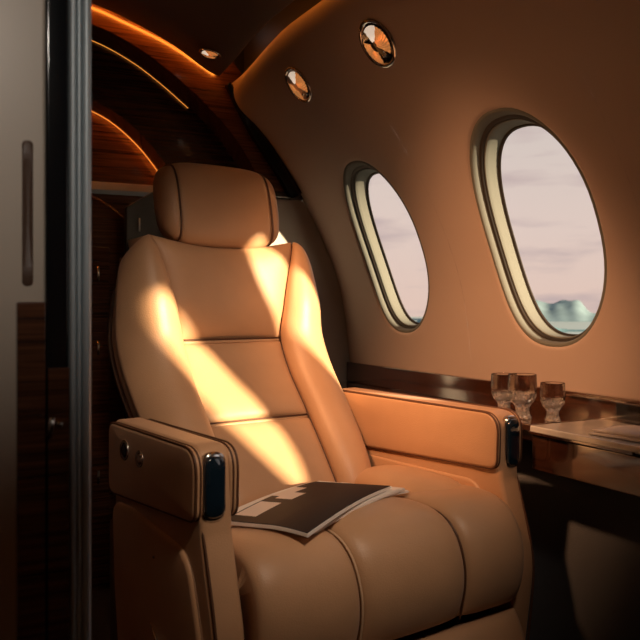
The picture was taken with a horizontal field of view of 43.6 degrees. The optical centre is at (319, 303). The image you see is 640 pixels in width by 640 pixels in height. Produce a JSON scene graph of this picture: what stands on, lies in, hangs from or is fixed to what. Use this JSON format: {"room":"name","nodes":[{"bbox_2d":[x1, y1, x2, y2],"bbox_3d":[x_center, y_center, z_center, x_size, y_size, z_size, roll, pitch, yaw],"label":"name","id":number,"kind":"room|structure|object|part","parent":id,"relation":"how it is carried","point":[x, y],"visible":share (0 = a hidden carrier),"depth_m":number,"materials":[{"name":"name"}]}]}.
{"room":"aircraft cabin","nodes":[
{"label":"aircraft cabin","id":0,"kind":"room"},
{"bbox_2d":[91,588,109,639],"bbox_3d":[0.038,0.865,0.694,1.940,0.030,4.200,0,0,-27],"label":"floor","id":1,"kind":"structure","parent":0,"point":[100,599],"depth_m":2.19,"materials":[{"name":"carpet"}]},
{"bbox_2d":[91,195,123,590],"bbox_3d":[-0.830,0.255,2.342,0.540,1.190,0.134,0,0,-27],"label":"base cabinet","id":2,"kind":"object","parent":1,"relation":"on","point":[107,224],"visible":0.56,"depth_m":2.38,"materials":[{"name":"brown wood"}]},
{"bbox_3d":[-0.654,-0.090,2.362,0.007,0.040,0.007,0,0,40],"label":"door handle","id":3,"kind":"part","parent":2,"relation":"part of","materials":[{"name":"silver metal"}]},
{"bbox_3d":[-0.654,0.130,2.362,0.007,0.040,0.007,0,0,40],"label":"door handle","id":4,"kind":"part","parent":2,"relation":"part of","materials":[{"name":"silver metal"}]},
{"bbox_3d":[-0.654,0.510,2.362,0.007,0.040,0.007,0,0,40],"label":"door handle","id":5,"kind":"part","parent":2,"relation":"part of","materials":[{"name":"silver metal"}]},
{"bbox_3d":[-0.835,-0.065,2.287,0.460,0.210,0.008,0,0,-27],"label":"door","id":6,"kind":"part","parent":2,"relation":"part of","materials":[{"name":"brown wood"}]},
{"bbox_3d":[-0.835,0.235,2.287,0.460,0.370,0.008,0,0,-27],"label":"door","id":7,"kind":"part","parent":2,"relation":"part of","materials":[{"name":"brown wood"}]},
{"bbox_3d":[-0.835,0.630,2.287,0.460,0.400,0.008,0,0,-27],"label":"door","id":8,"kind":"part","parent":2,"relation":"part of","materials":[{"name":"brown wood"}]},
{"bbox_2d":[124,192,165,418],"bbox_3d":[-0.487,0.240,2.409,0.200,1.219,0.032,0,0,-27],"label":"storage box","id":9,"kind":"object","parent":1,"relation":"on","point":[139,216],"visible":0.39,"depth_m":2.38,"materials":[{"name":"black plastic"}]},
{"bbox_2d":[107,163,534,639],"bbox_3d":[-0.056,0.262,1.609,0.737,1.176,0.769,0,0,-36],"label":"passenger seat","id":10,"kind":"object","parent":1,"relation":"on","point":[232,396],"visible":0.96,"depth_m":1.57,"materials":[{"name":"beige leather"}]},
{"bbox_3d":[-0.260,0.529,1.266,0.004,0.035,0.042,0,0,-36],"label":"release lever","id":11,"kind":"part","parent":10,"relation":"part of","materials":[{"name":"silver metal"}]},
{"bbox_3d":[-0.269,0.549,1.302,0.021,0.402,0.334,0,0,-36],"label":"panel","id":12,"kind":"part","parent":10,"relation":"part of","materials":[{"name":"beige leather"}]},
{"bbox_3d":[-0.348,-0.226,1.784,0.034,0.171,0.106,0,0,-36],"label":"panel","id":13,"kind":"part","parent":10,"relation":"part of","materials":[{"name":"beige leather"}]},
{"bbox_3d":[-0.242,0.509,1.315,0.063,0.602,0.385,0,0,-36],"label":"armrest","id":14,"kind":"part","parent":10,"relation":"part of","materials":[{"name":"beige leather"}]},
{"bbox_3d":[-0.156,0.272,1.187,0.033,0.092,0.011,0,0,-36],"label":"control panel","id":15,"kind":"part","parent":10,"relation":"part of","materials":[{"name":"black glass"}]},
{"bbox_3d":[-0.224,-0.026,1.842,0.379,0.248,0.098,0,0,-36],"label":"panel","id":16,"kind":"part","parent":10,"relation":"part of","materials":[{"name":"beige leather"}]},
{"bbox_3d":[-0.201,0.085,1.811,0.255,0.008,0.008,0,0,-36],"label":"seam cord","id":17,"kind":"part","parent":10,"relation":"part of","materials":[{"name":"beige leather"}]},
{"bbox_3d":[-0.184,0.184,1.788,0.280,0.194,0.174,0,0,-36],"label":"panel","id":18,"kind":"part","parent":10,"relation":"part of","materials":[{"name":"beige leather"}]},
{"bbox_3d":[-0.132,0.252,1.716,0.252,0.008,0.008,0,0,-36],"label":"seam cord","id":19,"kind":"part","parent":10,"relation":"part of","materials":[{"name":"beige leather"}]},
{"bbox_3d":[-0.130,-0.226,1.943,0.034,0.171,0.106,0,0,-36],"label":"panel","id":20,"kind":"part","parent":10,"relation":"part of","materials":[{"name":"beige leather"}]},
{"bbox_3d":[-0.111,0.341,1.687,0.274,0.178,0.168,0,0,-36],"label":"panel","id":21,"kind":"part","parent":10,"relation":"part of","materials":[{"name":"beige leather"}]},
{"bbox_3d":[-0.134,0.462,1.395,0.195,0.197,0.454,0,0,-36],"label":"cushion panel","id":22,"kind":"part","parent":10,"relation":"part of","materials":[{"name":"beige leather"}]},
{"bbox_3d":[-0.043,0.632,1.594,0.600,0.405,0.480,0,0,-36],"label":"seat frame","id":23,"kind":"part","parent":10,"relation":"part of","materials":[{"name":"brown leather"}]},
{"bbox_2d":[237,481,404,533],"bbox_3d":[-0.005,0.364,1.465,0.201,0.036,0.300,0,0,35],"label":"magazine","id":24,"kind":"object","parent":10,"relation":"on","point":[394,490],"visible":0.11,"depth_m":1.44,"materials":[{"name":"paper"}]},
{"bbox_2d":[231,481,391,537],"bbox_3d":[-0.014,0.355,1.417,0.166,0.035,0.310,0,0,30],"label":"magazine","id":25,"kind":"object","parent":24,"relation":"on","point":[303,510],"visible":0.99,"depth_m":1.36,"materials":[{"name":"paper"}]},
{"bbox_2d":[340,482,408,496],"bbox_3d":[0.030,0.369,1.511,0.171,0.032,0.235,0,0,43],"label":"magazine","id":26,"kind":"object","parent":10,"relation":"on","point":[405,491],"visible":0.02,"depth_m":1.52,"materials":[{"name":"paper"}]},
{"bbox_3d":[0.030,0.458,1.509,0.260,0.206,0.462,0,0,-36],"label":"cushion panel","id":27,"kind":"part","parent":10,"relation":"part of","materials":[{"name":"beige leather"}]},
{"bbox_3d":[0.200,0.426,1.764,0.016,0.148,0.461,0,0,-36],"label":"panel","id":28,"kind":"part","parent":10,"relation":"part of","materials":[{"name":"beige leather"}]},
{"bbox_3d":[0.230,0.509,1.771,0.063,0.602,0.567,0,0,-36],"label":"armrest","id":29,"kind":"part","parent":10,"relation":"part of","materials":[{"name":"beige leather"}]},
{"bbox_3d":[0.189,0.458,1.626,0.171,0.206,0.462,0,0,-36],"label":"cushion panel","id":30,"kind":"part","parent":10,"relation":"part of","materials":[{"name":"beige leather"}]},
{"bbox_3d":[0.379,0.272,1.576,0.033,0.092,0.011,0,0,-36],"label":"control panel","id":31,"kind":"part","parent":10,"relation":"part of","materials":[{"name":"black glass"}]},
{"bbox_2d":[91,110,157,216],"bbox_3d":[-0.909,-0.035,2.540,1.500,1.770,0.030,0,0,-27],"label":"wall","id":32,"kind":"structure","parent":0,"point":[115,158],"depth_m":2.64,"materials":[{"name":"brown wood"}]},
{"bbox_2d":[91,39,237,169],"bbox_3d":[-0.861,-0.600,2.447,1.639,0.600,0.100,0,0,-27],"label":"wall","id":33,"kind":"structure","parent":0,"point":[168,131],"depth_m":2.56,"materials":[{"name":"brown wood"}]},
{"bbox_2d":[91,181,152,195],"bbox_3d":[-0.860,-0.373,2.489,0.940,0.026,0.095,0,0,-27],"label":"shelf","id":34,"kind":"object","parent":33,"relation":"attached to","point":[97,187],"visible":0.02,"depth_m":2.56,"materials":[{"name":"wood"}]},
{"bbox_2d":[91,111,156,170],"bbox_3d":[-0.889,-0.526,2.502,0.833,0.254,0.003,0,0,-27],"label":"light strip","id":35,"kind":"object","parent":33,"relation":"attached to","point":[91,111],"visible":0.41,"depth_m":2.63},
{"bbox_2d":[91,40,187,107],"bbox_3d":[-0.834,-0.733,2.395,0.911,0.193,0.003,0,0,-27],"label":"light strip","id":36,"kind":"object","parent":33,"relation":"attached to","point":[91,40],"visible":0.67,"depth_m":2.53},
{"bbox_2d":[275,191,302,199],"bbox_3d":[-0.203,-0.355,2.633,0.360,0.021,0.128,0,0,-27],"label":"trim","id":37,"kind":"structure","parent":33,"relation":"attached to","point":[280,195],"depth_m":2.61,"materials":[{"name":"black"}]},
{"bbox_2d":[270,198,349,381],"bbox_3d":[-0.153,0.253,2.666,0.559,1.195,0.115,0,0,-27],"label":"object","id":38,"kind":"structure","parent":33,"relation":"attached to","point":[296,224],"depth_m":2.69,"materials":[{"name":"grey"}]},
{"bbox_2d":[91,4,284,191],"bbox_3d":[-0.802,-0.645,2.333,1.635,0.570,0.115,0,0,-27],"label":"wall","id":39,"kind":"structure","parent":0,"point":[205,92],"depth_m":2.49,"materials":[{"name":"brown wood"}]},
{"bbox_2d":[225,82,301,199],"bbox_3d":[-0.176,-0.520,2.571,0.264,0.356,0.032,0,0,-27],"label":"trim","id":40,"kind":"structure","parent":39,"relation":"attached to","point":[265,147],"depth_m":2.57,"materials":[{"name":"black"}]},
{"bbox_2d":[91,0,294,75],"bbox_3d":[0.119,-0.807,0.536,1.012,0.202,3.845,0,0,-27],"label":"ceiling","id":41,"kind":"structure","parent":0,"point":[226,27],"depth_m":2.26,"materials":[{"name":"brown"}]},
{"bbox_2d":[199,47,220,58],"bbox_3d":[-0.324,-0.737,2.362,0.071,0.030,0.069,0,0,-27],"label":"recessed light","id":42,"kind":"object","parent":41,"relation":"in","point":[204,51],"visible":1,"depth_m":2.35,"materials":[{"name":"silver metal"}]},
{"bbox_2d":[232,0,639,441],"bbox_3d":[0.799,0.043,0.907,0.446,1.615,3.885,0,0,-27],"label":"wall","id":43,"kind":"structure","parent":0,"point":[457,62],"depth_m":1.90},
{"bbox_2d":[233,0,321,73],"bbox_3d":[0.106,-0.795,0.560,1.600,0.310,3.900,0,0,-27],"label":"trim","id":44,"kind":"structure","parent":43,"relation":"attached to","point":[278,23],"depth_m":2.37,"materials":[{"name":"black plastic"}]},
{"bbox_2d":[285,66,311,102],"bbox_3d":[-0.062,-0.608,2.223,0.076,0.099,0.110,0,0,-27],"label":"light","id":45,"kind":"object","parent":43,"relation":"attached to","point":[301,81],"visible":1,"depth_m":2.21,"materials":[{"name":"silver metal"}]},
{"bbox_2d":[358,18,396,67],"bbox_3d":[0.132,-0.603,1.854,0.084,0.109,0.122,0,0,-27],"label":"light","id":46,"kind":"object","parent":43,"relation":"attached to","point":[377,42],"visible":1,"depth_m":1.85,"materials":[{"name":"silver metal"}]},
{"bbox_2d":[343,161,428,332],"bbox_3d":[0.201,-0.159,2.357,0.270,0.492,0.338,0,0,-27],"label":"window","id":47,"kind":"structure","parent":43,"relation":"in","point":[357,175],"depth_m":2.48,"materials":[{"name":"grey plastic"}]},
{"bbox_3d":[0.216,-0.160,2.364,0.231,0.456,0.297,0,0,-27],"label":"frame","id":48,"kind":"part","parent":47,"relation":"part of","materials":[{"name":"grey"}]},
{"bbox_2d":[339,362,639,497],"bbox_3d":[0.759,0.266,1.218,0.238,0.139,3.275,0,0,-27],"label":"side table","id":49,"kind":"object","parent":43,"relation":"attached to","point":[565,448],"visible":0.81,"depth_m":1.64,"materials":[{"name":"brown wood"}]},
{"bbox_2d":[491,373,510,408],"bbox_3d":[0.411,0.201,1.786,0.058,0.090,0.058,0,0,-27],"label":"crystal glass","id":50,"kind":"object","parent":49,"relation":"on","point":[499,381],"visible":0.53,"depth_m":1.77,"materials":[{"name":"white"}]},
{"bbox_2d":[508,373,536,419],"bbox_3d":[0.434,0.198,1.714,0.062,0.095,0.062,0,0,-27],"label":"crystal glass","id":51,"kind":"object","parent":49,"relation":"on","point":[522,387],"visible":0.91,"depth_m":1.69,"materials":[{"name":"white"}]},
{"bbox_2d":[540,382,565,421],"bbox_3d":[0.488,0.205,1.677,0.052,0.081,0.052,0,0,-27],"label":"crystal glass","id":52,"kind":"object","parent":49,"relation":"on","point":[552,394],"visible":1,"depth_m":1.66,"materials":[{"name":"white"}]},
{"bbox_2d":[511,407,598,430],"bbox_3d":[0.474,0.254,1.780,0.212,0.015,0.224,0,0,-27],"label":"glass shelf","id":53,"kind":"object","parent":49,"relation":"attached to","point":[538,414],"depth_m":1.73,"materials":[{"name":"brown glass"}]},
{"bbox_3d":[1.013,0.299,0.714,0.215,0.072,2.147,0,0,-27],"label":"panel","id":54,"kind":"part","parent":49,"relation":"part of","materials":[{"name":"brown wood"}]},
{"bbox_2d":[589,425,639,441],"bbox_3d":[0.598,0.238,1.464,0.110,0.013,0.170,0,0,-33],"label":"folded napkin","id":55,"kind":"object","parent":49,"relation":"on","point":[624,432],"visible":1,"depth_m":1.47,"materials":[{"name":"white fabric"}]},
{"bbox_2d":[347,362,639,424],"bbox_3d":[0.851,0.229,1.265,0.032,0.066,3.275,0,0,-27],"label":"backsplash","id":56,"kind":"structure","parent":43,"relation":"attached to","point":[447,386],"depth_m":2.17,"materials":[{"name":"brown wood"}]},
{"bbox_2d":[470,108,606,346],"bbox_3d":[0.483,-0.158,1.799,0.279,0.516,0.374,0,0,-27],"label":"window","id":57,"kind":"structure","parent":43,"relation":"in","point":[490,133],"depth_m":1.92,"materials":[{"name":"grey plastic"}]},
{"bbox_3d":[0.498,-0.159,1.806,0.240,0.480,0.333,0,0,-27],"label":"frame","id":58,"kind":"part","parent":57,"relation":"part of","materials":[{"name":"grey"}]},
{"bbox_2d":[517,440,639,639],"bbox_3d":[0.920,0.590,0.989,0.110,0.520,3.820,0,0,-27],"label":"wall panel","id":59,"kind":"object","parent":43,"relation":"attached to","point":[585,538],"depth_m":1.65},
{"label":"outside","id":60,"kind":"structure","parent":0,"visible":0},
{"bbox_2d":[411,317,590,344],"bbox_3d":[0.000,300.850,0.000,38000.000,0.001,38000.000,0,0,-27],"label":"sea","id":61,"kind":"structure","parent":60,"point":[562,325],"depth_m":8883.94,"materials":[{"name":"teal liquid"}]},
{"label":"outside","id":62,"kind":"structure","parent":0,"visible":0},
{"bbox_2d":[416,319,584,331],"bbox_3d":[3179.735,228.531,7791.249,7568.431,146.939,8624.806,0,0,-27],"label":"hill","id":63,"kind":"structure","parent":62,"point":[418,321],"depth_m":8883.94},
{"bbox_3d":[-0.580,0.042,0.200,0.446,1.615,3.885,0,0,-27],"label":"wall","id":64,"kind":"structure","parent":0,"visible":0},
{"bbox_2d":[0,0,69,639],"bbox_3d":[-0.590,-0.005,0.623,0.759,1.710,0.063,0,0,-27],"label":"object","id":65,"kind":"structure","parent":64,"relation":"in","point":[34,369],"depth_m":0.77,"materials":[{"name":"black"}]},
{"bbox_3d":[-0.604,-0.005,0.629,0.738,1.710,0.030,0,0,-27],"label":"panel","id":66,"kind":"part","parent":65,"relation":"part of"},
{"bbox_3d":[-0.279,0.424,0.771,0.026,0.852,0.014,0,0,-27],"label":"rail","id":67,"kind":"part","parent":65,"relation":"part of","materials":[{"name":"brown wood"}]},
{"bbox_2d":[68,0,90,639],"bbox_3d":[-0.245,-0.005,0.809,0.023,1.710,0.046,0,0,-27],"label":"door frame","id":68,"kind":"structure","parent":64,"relation":"attached to","point":[79,11],"depth_m":0.79,"materials":[{"name":"silver metal"}]},
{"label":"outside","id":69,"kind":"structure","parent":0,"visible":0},
{"bbox_2d":[413,300,595,321],"bbox_3d":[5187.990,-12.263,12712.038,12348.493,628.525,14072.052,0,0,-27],"label":"mountain range","id":70,"kind":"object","parent":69,"point":[562,310],"visible":0.13,"depth_m":8883.94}
]}

